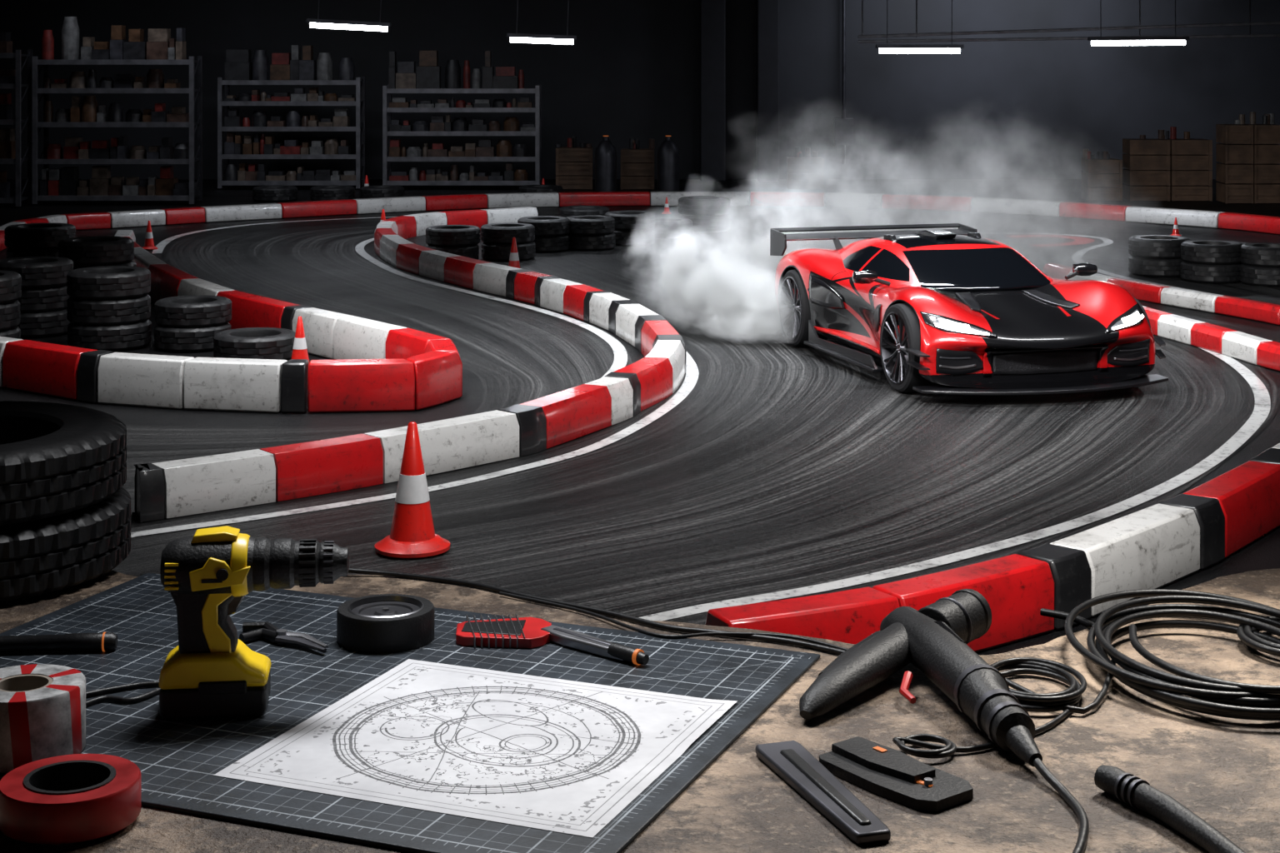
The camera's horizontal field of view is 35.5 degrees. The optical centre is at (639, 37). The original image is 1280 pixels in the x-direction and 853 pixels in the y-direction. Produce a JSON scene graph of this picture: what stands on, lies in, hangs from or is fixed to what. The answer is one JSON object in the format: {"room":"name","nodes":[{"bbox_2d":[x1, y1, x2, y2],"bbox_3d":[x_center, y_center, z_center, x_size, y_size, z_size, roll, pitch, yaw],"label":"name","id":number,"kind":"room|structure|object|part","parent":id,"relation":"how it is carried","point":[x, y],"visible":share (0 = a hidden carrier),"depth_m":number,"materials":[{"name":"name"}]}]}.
{"room":"sports facility","nodes":[
{"label":"sports facility","id":0,"kind":"room"},
{"bbox_2d":[0,0,1279,179],"bbox_3d":[0.000,-0.090,37.600,30.000,5.500,0.200,0,0,0],"label":"wall","id":1,"kind":"structure","parent":0,"point":[990,109],"depth_m":37.50,"materials":[{"name":"paint"}]},
{"bbox_2d":[834,0,853,164],"bbox_3d":[3.808,-0.190,37.380,0.350,5.100,0.200,0,0,0],"label":"conduit pipe","id":2,"kind":"object","parent":1,"relation":"attached to","point":[843,127],"visible":1,"depth_m":37.31,"materials":[{"name":"metal"}]},
{"bbox_2d":[0,179,1279,655],"bbox_3d":[0.000,2.760,16.500,30.000,0.200,43.000,0,0,0],"label":"floor","id":3,"kind":"structure","parent":0,"point":[1263,553],"depth_m":28.69,"materials":[{"name":"asphalt"}]},
{"bbox_2d":[0,270,21,339],"bbox_3d":[-5.550,2.317,16.714,0.727,0.675,0.730,0,0,0],"label":"stack","id":4,"kind":"object","parent":3,"relation":"on","point":[10,282],"visible":0.76,"depth_m":16.60,"materials":[{"name":"rubber"}]},
{"bbox_2d":[0,32,32,206],"bbox_3d":[-11.055,1.125,31.442,2.821,3.010,0.660,0,0,0],"label":"shelving rack","id":5,"kind":"object","parent":3,"relation":"on","point":[10,149],"visible":1,"depth_m":31.27,"materials":[{"name":"metal"}]},
{"bbox_2d":[0,256,73,337],"bbox_3d":[-5.447,2.328,17.983,0.717,0.655,0.724,0,0,0],"label":"stack","id":6,"kind":"object","parent":3,"relation":"on","point":[42,301],"visible":0.63,"depth_m":17.70,"materials":[{"name":"rubber"}]},
{"bbox_2d":[4,222,75,258],"bbox_3d":[-6.306,2.317,21.066,0.742,0.675,0.728,0,0,0],"label":"stack","id":7,"kind":"object","parent":3,"relation":"on","point":[42,239],"visible":0.42,"depth_m":20.76,"materials":[{"name":"rubber"}]},
{"bbox_2d":[58,235,136,269],"bbox_3d":[-5.322,2.317,19.633,0.747,0.675,0.731,0,0,0],"label":"stack","id":8,"kind":"object","parent":3,"relation":"on","point":[101,251],"visible":0.41,"depth_m":19.35,"materials":[{"name":"rubber"}]},
{"bbox_2d":[66,265,151,351],"bbox_3d":[-4.564,2.328,17.202,0.707,0.655,0.712,0,0,0],"label":"stack","id":9,"kind":"object","parent":3,"relation":"on","point":[108,308],"visible":0.97,"depth_m":16.92,"materials":[{"name":"rubber"}]},
{"bbox_2d":[32,16,202,204],"bbox_3d":[-8.322,1.149,31.904,2.547,2.962,0.660,0,0,0],"label":"shelving rack","id":10,"kind":"object","parent":3,"relation":"on","point":[64,183],"visible":1,"depth_m":31.71,"materials":[{"name":"metal"}]},
{"bbox_2d":[142,220,157,249],"bbox_3d":[-6.144,2.473,25.035,0.213,0.362,0.213,0,0,0],"label":"traffic cone","id":11,"kind":"object","parent":3,"relation":"on","point":[148,244],"visible":0.93,"depth_m":25.00,"materials":[{"name":"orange plastic"}]},
{"bbox_2d":[154,295,231,352],"bbox_3d":[-3.835,2.453,17.160,0.649,0.405,0.673,0,0,0],"label":"stack","id":12,"kind":"object","parent":3,"relation":"on","point":[185,323],"visible":0.94,"depth_m":16.90,"materials":[{"name":"rubber"}]},
{"bbox_2d":[0,230,462,413],"bbox_3d":[-5.063,2.480,18.488,3.468,0.348,10.822,0,0,-28],"label":"barrier","id":13,"kind":"object","parent":3,"relation":"on","point":[376,366],"visible":0.82,"depth_m":14.46,"materials":[{"name":"red plastic"}]},
{"bbox_2d":[213,327,295,360],"bbox_3d":[-3.179,2.548,16.543,0.684,0.214,0.684,0,0,0],"label":"tyre","id":14,"kind":"object","parent":3,"relation":"on","point":[275,343],"visible":0.87,"depth_m":16.30,"materials":[{"name":"rubber"}]},
{"bbox_2d":[252,185,297,202],"bbox_3d":[-5.939,2.542,32.556,0.720,0.225,0.720,0,0,0],"label":"tyre","id":15,"kind":"object","parent":3,"relation":"on","point":[261,193],"visible":1,"depth_m":32.27,"materials":[{"name":"rubber"}]},
{"bbox_2d":[217,45,364,188],"bbox_3d":[-6.120,1.383,35.185,2.483,2.494,0.660,0,0,0],"label":"shelving rack","id":16,"kind":"object","parent":3,"relation":"on","point":[285,68],"visible":1,"depth_m":34.98,"materials":[{"name":"metal"}]},
{"bbox_2d":[291,316,309,364],"bbox_3d":[-2.720,2.443,16.000,0.248,0.422,0.248,0,0,0],"label":"traffic cone","id":17,"kind":"object","parent":3,"relation":"on","point":[299,350],"visible":0.48,"depth_m":15.96,"materials":[{"name":"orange plastic"}]},
{"bbox_2d":[310,185,354,200],"bbox_3d":[-5.005,2.542,32.559,0.720,0.225,0.720,0,0,0],"label":"tyre","id":18,"kind":"object","parent":3,"relation":"on","point":[333,192],"visible":0.84,"depth_m":32.28,"materials":[{"name":"rubber"}]},
{"bbox_2d":[364,175,369,186],"bbox_3d":[-4.568,2.478,33.424,0.207,0.352,0.207,0,0,0],"label":"traffic cone","id":19,"kind":"object","parent":3,"relation":"on","point":[366,183],"visible":0.29,"depth_m":33.40,"materials":[{"name":"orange plastic"}]},
{"bbox_2d":[121,212,632,514],"bbox_3d":[-3.131,2.657,20.222,6.186,0.001,20.648,0,0,0],"label":"asphalt lane","id":20,"kind":"object","parent":3,"relation":"on","point":[518,355],"visible":0.55,"depth_m":19.30,"materials":[{"name":"grey asphalt"}]},
{"bbox_2d":[151,216,395,253],"bbox_3d":[-4.161,2.651,27.356,4.148,0.001,5.626,0,0,0],"label":"lane marking","id":21,"kind":"object","parent":20,"relation":"on","point":[162,245],"visible":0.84,"depth_m":27.25,"materials":[{"name":"paint"}]},
{"bbox_2d":[380,209,385,221],"bbox_3d":[-3.428,2.473,26.711,0.213,0.362,0.213,0,0,0],"label":"traffic cone","id":22,"kind":"object","parent":20,"relation":"on","point":[382,217],"visible":0.27,"depth_m":26.69,"materials":[{"name":"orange plastic"}]},
{"bbox_2d":[355,238,627,378],"bbox_3d":[-1.859,2.651,20.182,3.511,0.001,13.534,0,0,0],"label":"lane marking","id":23,"kind":"object","parent":20,"relation":"on","point":[620,361],"visible":0.72,"depth_m":19.37,"materials":[{"name":"paint"}]},
{"bbox_2d":[360,185,404,199],"bbox_3d":[-4.196,2.542,32.553,0.720,0.225,0.720,0,0,0],"label":"tyre","id":24,"kind":"object","parent":3,"relation":"on","point":[367,192],"visible":0.68,"depth_m":32.28,"materials":[{"name":"rubber"}]},
{"bbox_2d":[382,50,541,185],"bbox_3d":[-3.118,1.430,35.185,2.730,2.400,0.660,0,0,0],"label":"shelving rack","id":25,"kind":"object","parent":3,"relation":"on","point":[427,79],"visible":1,"depth_m":34.97,"materials":[{"name":"metal"}]},
{"bbox_2d":[518,185,562,193],"bbox_3d":[-1.624,2.542,32.734,0.720,0.225,0.720,0,0,0],"label":"tyre","id":26,"kind":"object","parent":3,"relation":"on","point":[526,188],"visible":0.58,"depth_m":32.49,"materials":[{"name":"rubber"}]},
{"bbox_2d":[555,136,592,189],"bbox_3d":[-1.160,2.197,35.163,0.665,0.909,0.545,0,0,0],"label":"stacked crates","id":27,"kind":"object","parent":3,"relation":"on","point":[573,164],"visible":0.98,"depth_m":34.91,"materials":[{"name":"brown wood"}]},
{"bbox_2d":[595,135,616,191],"bbox_3d":[-0.591,2.180,34.600,0.380,0.960,0.380,0,0,0],"label":"gas cylinder","id":28,"kind":"object","parent":3,"relation":"on","point":[605,153],"visible":0.98,"depth_m":34.45,"materials":[{"name":"metal"}]},
{"bbox_2d":[620,138,654,189],"bbox_3d":[-0.039,2.211,35.163,0.594,0.883,0.545,0,0,0],"label":"stacked crates","id":29,"kind":"object","parent":3,"relation":"on","point":[637,165],"visible":1,"depth_m":34.91,"materials":[{"name":"brown wood"}]},
{"bbox_2d":[0,568,1279,852],"bbox_3d":[0.000,1.830,2.786,4.798,1.660,2.372,0,0,0],"label":"workbench","id":30,"kind":"object","parent":3,"relation":"on","point":[1225,771],"visible":0.41,"depth_m":2.75,"materials":[{"name":"concrete"}]},
{"bbox_2d":[0,400,130,602],"bbox_3d":[-1.274,0.864,3.755,0.617,0.266,0.613,0,0,0],"label":"stack","id":31,"kind":"object","parent":30,"relation":"on","point":[65,508],"visible":1,"depth_m":3.60,"materials":[{"name":"rubber"}]},
{"bbox_2d":[0,754,141,844],"bbox_3d":[-0.725,0.967,2.545,0.176,0.052,0.176,0,0,0],"label":"tape roll","id":32,"kind":"object","parent":30,"relation":"on","point":[74,798],"visible":1,"depth_m":2.50,"materials":[{"name":"red plastic"}]},
{"bbox_2d":[0,573,820,852],"bbox_3d":[-0.486,0.996,3.035,1.300,0.006,0.930,0,0,22],"label":"cutting mat","id":33,"kind":"object","parent":30,"relation":"on","point":[177,761],"visible":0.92,"depth_m":3.05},
{"bbox_2d":[0,664,85,773],"bbox_3d":[-0.858,0.945,2.781,0.168,0.095,0.168,0,0,0],"label":"tape roll","id":34,"kind":"object","parent":33,"relation":"on","point":[42,707],"visible":0.91,"depth_m":2.73,"materials":[{"name":"white plastic"}]},
{"bbox_2d":[0,632,117,653],"bbox_3d":[-0.953,0.979,3.230,0.211,0.030,0.030,0,0,-5],"label":"marker pen","id":35,"kind":"object","parent":33,"relation":"on","point":[99,642],"visible":1,"depth_m":3.22,"materials":[{"name":"black plastic"}]},
{"bbox_2d":[85,680,159,697],"bbox_3d":[-0.750,0.988,3.074,0.057,0.008,0.231,0,0,39],"label":"lead","id":36,"kind":"object","parent":33,"relation":"on","point":[145,684],"visible":0.56,"depth_m":3.04,"materials":[{"name":"black plastic"}]},
{"bbox_2d":[85,687,160,706],"bbox_3d":[-0.773,0.988,2.989,0.150,0.008,0.039,0,0,-33],"label":"lead","id":37,"kind":"object","parent":33,"relation":"on","point":[103,698],"visible":0.71,"depth_m":2.98,"materials":[{"name":"black plastic"}]},
{"bbox_2d":[158,525,349,719],"bbox_3d":[-0.569,0.860,2.962,0.273,0.266,0.111,0,0,-6],"label":"cordless drill","id":38,"kind":"object","parent":33,"relation":"on","point":[207,575],"visible":1,"depth_m":2.92,"materials":[{"name":"black plastic"}]},
{"bbox_3d":[-0.620,0.852,2.956,0.049,0.109,0.062,0,0,-6],"label":"handle trim","id":39,"kind":"part","parent":38,"relation":"part of","materials":[{"name":"yellow plastic"}]},
{"bbox_3d":[-0.617,0.777,2.957,0.088,0.099,0.101,0,0,-6],"label":"yellow housing trim","id":40,"kind":"part","parent":38,"relation":"part of","materials":[{"name":"plastic"}]},
{"bbox_2d":[239,621,328,651],"bbox_3d":[-0.588,0.983,3.273,0.205,0.022,0.079,0,0,37],"label":"pliers","id":41,"kind":"object","parent":33,"relation":"on","point":[265,631],"visible":0.98,"depth_m":3.28,"materials":[{"name":"metal"}]},
{"bbox_2d":[336,594,434,653],"bbox_3d":[-0.419,0.966,3.301,0.160,0.054,0.160,0,0,0],"label":"tape roll","id":42,"kind":"object","parent":33,"relation":"on","point":[382,623],"visible":1,"depth_m":3.25,"materials":[{"name":"plastic"}]},
{"bbox_2d":[213,659,737,837],"bbox_3d":[-0.214,0.991,2.835,0.556,0.003,0.542,0,0,22],"label":"drawing","id":43,"kind":"object","parent":33,"relation":"on","point":[539,752],"visible":1,"depth_m":2.80,"materials":[{"name":"paper"}]},
{"bbox_2d":[455,614,649,665],"bbox_3d":[-0.136,0.981,3.276,0.363,0.024,0.144,0,0,20],"label":"brush","id":44,"kind":"object","parent":33,"relation":"on","point":[521,632],"visible":1,"depth_m":3.26,"materials":[{"name":"red plastic"}]},
{"bbox_3d":[-0.086,0.983,3.245,0.191,0.020,0.038,0,0,43],"label":"handle","id":45,"kind":"part","parent":44,"relation":"part of","materials":[{"name":"metal"}]},
{"bbox_2d":[348,568,844,654],"bbox_3d":[-0.059,0.991,3.459,1.106,0.015,0.067,0,0,30],"label":"power cord","id":46,"kind":"object","parent":30,"relation":"on","point":[670,627],"visible":0.77,"depth_m":3.45,"materials":[{"name":"black plastic"}]},
{"bbox_2d":[755,740,890,844],"bbox_3d":[0.240,0.990,2.637,0.066,0.018,0.336,0,0,-18],"label":"tool","id":47,"kind":"object","parent":30,"relation":"on","point":[792,762],"visible":1,"depth_m":2.62,"materials":[{"name":"black plastic"}]},
{"bbox_2d":[819,736,973,812],"bbox_3d":[0.342,0.986,2.684,0.105,0.026,0.216,0,0,-39],"label":"case","id":48,"kind":"object","parent":30,"relation":"on","point":[887,772],"visible":0.98,"depth_m":2.66,"materials":[{"name":"black plastic"}]},
{"bbox_2d":[799,589,1042,766],"bbox_3d":[0.401,0.947,3.007,0.337,0.099,0.597,0,0,0],"label":"gun","id":49,"kind":"object","parent":30,"relation":"on","point":[934,638],"visible":1,"depth_m":2.99,"materials":[{"name":"black plastic"}]},
{"bbox_2d":[892,702,1079,759],"bbox_3d":[0.517,0.990,2.860,0.357,0.018,0.080,0,0,-30],"label":"coiled cable","id":50,"kind":"object","parent":30,"relation":"on","point":[918,740],"visible":0.99,"depth_m":2.79,"materials":[{"name":"black plastic"}]},
{"bbox_2d":[990,657,1116,714],"bbox_3d":[0.636,0.985,3.070,0.251,0.027,0.260,0,0,0],"label":"coiled cable","id":51,"kind":"object","parent":30,"relation":"on","point":[1032,702],"visible":0.66,"depth_m":3.02,"materials":[{"name":"black plastic"}]},
{"bbox_2d":[1031,756,1089,852],"bbox_3d":[0.524,0.987,2.498,0.073,0.023,0.428,0,0,12],"label":"cord","id":52,"kind":"object","parent":30,"relation":"on","point":[1083,833],"visible":1,"depth_m":2.58,"materials":[{"name":"black plastic"}]},
{"bbox_2d":[1040,589,1279,720],"bbox_3d":[0.903,0.973,3.175,0.444,0.049,0.591,0,0,0],"label":"coiled cable","id":53,"kind":"object","parent":30,"relation":"on","point":[1213,697],"visible":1,"depth_m":3.19,"materials":[{"name":"black plastic"}]},
{"bbox_2d":[1094,765,1245,852],"bbox_3d":[0.675,0.980,2.513,0.046,0.036,0.313,0,0,-21],"label":"handle","id":54,"kind":"object","parent":30,"relation":"on","point":[1129,789],"visible":1,"depth_m":2.54,"materials":[{"name":"black plastic"}]},
{"bbox_2d":[1236,615,1279,656],"bbox_3d":[1.075,0.983,3.267,0.193,0.026,0.210,0,0,0],"label":"coiled cable","id":55,"kind":"object","parent":30,"relation":"on","point":[1244,632],"visible":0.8,"depth_m":3.23,"materials":[{"name":"black plastic"}]},
{"bbox_2d":[0,191,1279,251],"bbox_3d":[0.555,2.547,26.695,17.817,0.214,10.116,0,0,-5],"label":"barrier","id":56,"kind":"object","parent":3,"relation":"on","point":[1242,222],"visible":0.87,"depth_m":30.02,"materials":[{"name":"red plastic"}]},
{"bbox_2d":[661,197,671,214],"bbox_3d":[0.402,2.528,30.113,0.148,0.251,0.148,0,0,0],"label":"traffic cone","id":57,"kind":"object","parent":3,"relation":"on","point":[666,207],"visible":1,"depth_m":30.09,"materials":[{"name":"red plastic"}]},
{"bbox_2d":[657,135,679,191],"bbox_3d":[0.490,2.180,34.600,0.380,0.960,0.380,0,0,0],"label":"gas cylinder","id":58,"kind":"object","parent":3,"relation":"on","point":[667,153],"visible":0.97,"depth_m":34.45,"materials":[{"name":"metal"}]},
{"bbox_2d":[112,223,1279,624],"bbox_3d":[0.822,2.656,18.052,8.477,0.001,22.735,0,0,0],"label":"asphalt lane","id":59,"kind":"object","parent":3,"relation":"on","point":[784,466],"visible":0.52,"depth_m":12.08,"materials":[{"name":"grey asphalt"}]},
{"bbox_2d":[131,206,686,522],"bbox_3d":[-1.466,2.518,19.608,3.388,0.272,17.219,0,0,-2],"label":"barrier","id":60,"kind":"object","parent":59,"relation":"on","point":[170,489],"visible":0.94,"depth_m":12.77,"materials":[{"name":"red plastic"}]},
{"bbox_2d":[374,421,449,559],"bbox_3d":[-1.177,2.322,10.347,0.390,0.663,0.390,0,0,0],"label":"traffic cone","id":61,"kind":"object","parent":59,"relation":"on","point":[412,536],"visible":1,"depth_m":10.27,"materials":[{"name":"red plastic"}]},
{"bbox_2d":[130,351,698,537],"bbox_3d":[-1.241,2.651,14.342,3.413,0.001,7.824,0,0,0],"label":"lane marking","id":62,"kind":"object","parent":59,"relation":"on","point":[692,373],"visible":0.77,"depth_m":12.25,"materials":[{"name":"paint"}]},
{"bbox_2d":[424,225,479,259],"bbox_3d":[-2.228,2.453,23.736,0.664,0.405,0.657,0,0,0],"label":"stack","id":63,"kind":"object","parent":59,"relation":"on","point":[461,240],"visible":0.74,"depth_m":23.48,"materials":[{"name":"rubber"}]},
{"bbox_2d":[480,222,535,261],"bbox_3d":[-1.582,2.453,23.998,0.657,0.405,0.656,0,0,0],"label":"stack","id":64,"kind":"object","parent":59,"relation":"on","point":[497,238],"visible":0.98,"depth_m":23.74,"materials":[{"name":"rubber"}]},
{"bbox_2d":[508,237,519,268],"bbox_3d":[-1.404,2.443,22.322,0.248,0.422,0.248,0,0,0],"label":"traffic cone","id":65,"kind":"object","parent":59,"relation":"on","point":[513,259],"visible":0.48,"depth_m":22.29,"materials":[{"name":"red plastic"}]},
{"bbox_2d":[517,215,569,252],"bbox_3d":[-1.197,2.453,24.938,0.653,0.405,0.676,0,0,0],"label":"stack","id":66,"kind":"object","parent":59,"relation":"on","point":[552,235],"visible":0.68,"depth_m":24.66,"materials":[{"name":"rubber"}]},
{"bbox_2d":[566,215,615,250],"bbox_3d":[-0.630,2.457,25.140,0.645,0.396,0.653,0,0,0],"label":"stack","id":67,"kind":"object","parent":59,"relation":"on","point":[589,232],"visible":0.92,"depth_m":24.87,"materials":[{"name":"rubber"}]},
{"bbox_2d":[559,205,609,217],"bbox_3d":[-0.798,2.542,28.620,0.719,0.225,0.719,0,0,0],"label":"tyre","id":68,"kind":"object","parent":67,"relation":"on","point":[569,211],"visible":0.54,"depth_m":28.37,"materials":[{"name":"rubber"}]},
{"bbox_2d":[605,210,654,245],"bbox_3d":[-0.132,2.453,25.734,0.651,0.405,0.661,0,0,0],"label":"stack","id":69,"kind":"object","parent":59,"relation":"on","point":[632,227],"visible":0.81,"depth_m":25.45,"materials":[{"name":"rubber"}]},
{"bbox_2d":[678,195,731,232],"bbox_3d":[0.890,2.430,27.517,0.731,0.450,0.749,0,0,0],"label":"stack","id":70,"kind":"object","parent":59,"relation":"on","point":[707,213],"visible":0.87,"depth_m":27.21,"materials":[{"name":"rubber"}]},
{"bbox_2d":[639,347,1270,621],"bbox_3d":[2.305,2.651,13.947,5.182,0.001,10.246,0,0,0],"label":"track edge line","id":71,"kind":"object","parent":59,"relation":"on","point":[1262,402],"visible":0.79,"depth_m":10.81,"materials":[{"name":"paint"}]},
{"bbox_2d":[770,223,1168,395],"bbox_3d":[2.556,2.127,16.288,2.100,1.048,3.845,0,0,-16],"label":"car","id":72,"kind":"object","parent":59,"relation":"on","point":[961,311],"visible":1,"depth_m":15.19,"materials":[{"name":"paint"}]},
{"bbox_2d":[852,270,890,285],"bbox_3d":[1.803,1.881,15.629,0.296,0.125,0.123,0,0,-15],"label":"mirror","id":73,"kind":"object","parent":72,"relation":"attached to","point":[866,277],"depth_m":15.58,"materials":[{"name":"black plastic"}]},
{"bbox_2d":[873,304,881,332],"bbox_3d":[1.836,2.171,15.470,0.028,0.247,0.207,0,0,-3],"label":"vent","id":74,"kind":"object","parent":72,"relation":"attached to","point":[877,307],"depth_m":15.43,"materials":[{"name":"black plastic"}]},
{"bbox_3d":[2.292,2.329,14.541,0.242,0.021,0.015,0,0,-12],"label":"intake blade","id":75,"kind":"part","parent":72,"relation":"part of","materials":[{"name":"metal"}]},
{"bbox_3d":[2.312,2.395,14.547,0.282,0.033,0.015,0,0,-13],"label":"intake blade","id":76,"kind":"part","parent":72,"relation":"part of","materials":[{"name":"metal"}]},
{"bbox_2d":[955,292,980,312],"bbox_3d":[2.513,2.013,15.199,0.124,0.086,0.558,0,0,-3],"label":"hood vent","id":77,"kind":"object","parent":72,"relation":"attached to","point":[971,301],"depth_m":15.25,"materials":[{"name":"black plastic"}]},
{"bbox_2d":[992,350,1097,374],"bbox_3d":[2.988,2.392,14.730,0.840,0.162,0.035,0,0,-15],"label":"grille","id":78,"kind":"object","parent":72,"relation":"attached to","point":[1003,362],"depth_m":14.73,"materials":[{"name":"black plastic"}]},
{"bbox_2d":[1021,290,1079,309],"bbox_3d":[3.154,2.013,15.377,0.124,0.086,0.558,0,0,-28],"label":"hood vent","id":79,"kind":"object","parent":72,"relation":"attached to","point":[1045,299],"depth_m":15.36,"materials":[{"name":"black plastic"}]},
{"bbox_2d":[1065,263,1097,279],"bbox_3d":[3.541,1.881,16.111,0.296,0.125,0.123,0,0,-16],"label":"mirror","id":80,"kind":"object","parent":72,"relation":"attached to","point":[1080,269],"depth_m":16.07,"materials":[{"name":"black plastic"}]},
{"bbox_3d":[3.662,2.395,14.922,0.282,0.033,0.015,0,0,-18],"label":"intake blade","id":81,"kind":"part","parent":72,"relation":"part of","materials":[{"name":"metal"}]},
{"bbox_3d":[3.682,2.329,14.927,0.242,0.021,0.015,0,0,-19],"label":"intake blade","id":82,"kind":"part","parent":72,"relation":"part of","materials":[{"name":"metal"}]},
{"bbox_2d":[786,146,824,189],"bbox_3d":[2.900,2.290,35.163,0.628,0.723,0.545,0,0,0],"label":"stacked crates","id":83,"kind":"object","parent":3,"relation":"on","point":[803,172],"visible":1,"depth_m":34.91,"materials":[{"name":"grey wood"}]},
{"bbox_2d":[705,443,1279,652],"bbox_3d":[2.875,2.500,10.659,0.821,0.308,7.267,0,0,41],"label":"barrier","id":84,"kind":"object","parent":3,"relation":"on","point":[1157,546],"visible":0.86,"depth_m":9.09,"materials":[{"name":"red plastic"}]},
{"bbox_2d":[1081,149,1122,200],"bbox_3d":[7.529,2.238,32.684,0.581,0.828,0.545,0,0,0],"label":"stacked crates","id":85,"kind":"object","parent":3,"relation":"on","point":[1102,177],"visible":1,"depth_m":32.46,"materials":[{"name":"brown wood"}]},
{"bbox_2d":[944,218,1279,304],"bbox_3d":[6.014,2.657,23.701,5.101,0.001,11.436,0,0,0],"label":"asphalt lane","id":86,"kind":"object","parent":3,"relation":"on","point":[1113,257],"visible":0.44,"depth_m":25.35,"materials":[{"name":"grey asphalt"}]},
{"bbox_2d":[1005,235,1094,246],"bbox_3d":[5.408,2.651,26.084,1.084,0.001,1.527,0,0,0],"label":"track edge line","id":87,"kind":"object","parent":86,"relation":"on","point":[1078,241],"visible":1,"depth_m":26.13,"materials":[{"name":"paint"}]},
{"bbox_2d":[980,232,1204,292],"bbox_3d":[5.428,2.651,23.234,2.024,0.001,7.820,0,0,0],"label":"track edge line","id":88,"kind":"object","parent":86,"relation":"on","point":[1077,257],"visible":0.77,"depth_m":24.42,"materials":[{"name":"paint"}]},
{"bbox_2d":[1128,235,1189,277],"bbox_3d":[5.816,2.446,22.401,0.676,0.418,0.693,0,0,0],"label":"stack","id":89,"kind":"object","parent":86,"relation":"on","point":[1155,256],"visible":0.86,"depth_m":22.12,"materials":[{"name":"rubber"}]},
{"bbox_2d":[1170,217,1181,236],"bbox_3d":[7.156,2.528,26.711,0.148,0.251,0.148,0,0,0],"label":"traffic cone","id":90,"kind":"object","parent":86,"relation":"on","point":[1175,232],"visible":0.85,"depth_m":26.69,"materials":[{"name":"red plastic"}]},
{"bbox_2d":[1180,240,1242,283],"bbox_3d":[6.250,2.448,21.854,0.663,0.414,0.678,0,0,0],"label":"stack","id":91,"kind":"object","parent":86,"relation":"on","point":[1204,261],"visible":0.97,"depth_m":21.58,"materials":[{"name":"rubber"}]},
{"bbox_2d":[1239,242,1279,286],"bbox_3d":[6.813,2.448,21.569,0.672,0.414,0.664,0,0,0],"label":"stack","id":92,"kind":"object","parent":86,"relation":"on","point":[1260,266],"visible":1,"depth_m":21.33,"materials":[{"name":"rubber"}]},
{"bbox_2d":[1043,263,1279,324],"bbox_3d":[5.388,2.572,19.710,0.338,0.164,5.069,0,0,-22],"label":"barrier","id":93,"kind":"object","parent":3,"relation":"on","point":[1267,312],"visible":0.77,"depth_m":19.57,"materials":[{"name":"red plastic"}]},
{"bbox_2d":[1122,126,1212,200],"bbox_3d":[8.608,2.057,32.684,1.336,1.190,0.545,0,0,0],"label":"stacked crates","id":94,"kind":"object","parent":3,"relation":"on","point":[1163,167],"visible":0.98,"depth_m":32.43,"materials":[{"name":"brown wood"}]},
{"bbox_2d":[1142,305,1279,371],"bbox_3d":[4.818,2.557,16.958,0.430,0.194,5.328,0,0,-13],"label":"barrier","id":95,"kind":"object","parent":3,"relation":"on","point":[1241,346],"visible":0.7,"depth_m":16.84,"materials":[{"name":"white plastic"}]},
{"bbox_2d":[1215,111,1279,203],"bbox_3d":[9.802,1.925,32.197,0.912,1.451,0.545,0,0,0],"label":"stacked crates","id":96,"kind":"object","parent":3,"relation":"on","point":[1248,172],"visible":1,"depth_m":31.96,"materials":[{"name":"brown wood"}]},
{"bbox_2d":[700,0,725,181],"bbox_3d":[1.349,-0.090,37.200,0.462,5.500,0.500,0,0,0],"label":"wall column","id":97,"kind":"structure","parent":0,"point":[712,12],"depth_m":36.95,"materials":[{"name":"paint"}]},
{"bbox_2d":[755,0,779,181],"bbox_3d":[2.372,-0.090,37.200,0.401,5.500,0.500,0,0,0],"label":"wall column","id":98,"kind":"structure","parent":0,"point":[767,11],"depth_m":36.95,"materials":[{"name":"paint"}]},
{"bbox_3d":[0.000,-2.940,16.500,30.000,0.200,43.000,0,0,0],"label":"ceiling","id":99,"kind":"structure","parent":0,"visible":0},
{"bbox_2d":[306,0,391,31],"bbox_3d":[-3.929,-1.468,27.000,1.127,2.780,0.140,0,0,0],"label":"tube light","id":100,"kind":"object","parent":99,"relation":"hanging from","point":[317,23],"visible":1,"depth_m":26.97,"materials":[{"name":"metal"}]},
{"bbox_2d":[506,0,576,44],"bbox_3d":[-1.325,-1.378,27.000,0.936,2.947,0.140,0,0,0],"label":"tube light","id":101,"kind":"object","parent":99,"relation":"hanging from","point":[514,37],"visible":1,"depth_m":26.97,"materials":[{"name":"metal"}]},
{"bbox_2d":[875,0,964,53],"bbox_3d":[3.774,-1.312,27.000,1.171,3.055,0.140,0,0,0],"label":"tube light","id":102,"kind":"object","parent":99,"relation":"hanging from","point":[883,48],"visible":1,"depth_m":26.97,"materials":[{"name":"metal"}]},
{"bbox_2d":[858,0,1279,43],"bbox_3d":[7.214,-1.379,29.000,8.097,2.922,0.044,0,0,0],"label":"track","id":103,"kind":"object","parent":99,"relation":"hanging from","point":[1249,23],"visible":0.79,"depth_m":28.98,"materials":[{"name":"metal"}]},
{"bbox_2d":[1087,0,1189,45],"bbox_3d":[6.718,-1.366,27.000,1.340,2.948,0.140,0,0,0],"label":"tube light","id":104,"kind":"object","parent":99,"relation":"hanging from","point":[1096,41],"visible":1,"depth_m":26.97,"materials":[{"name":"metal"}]}
]}

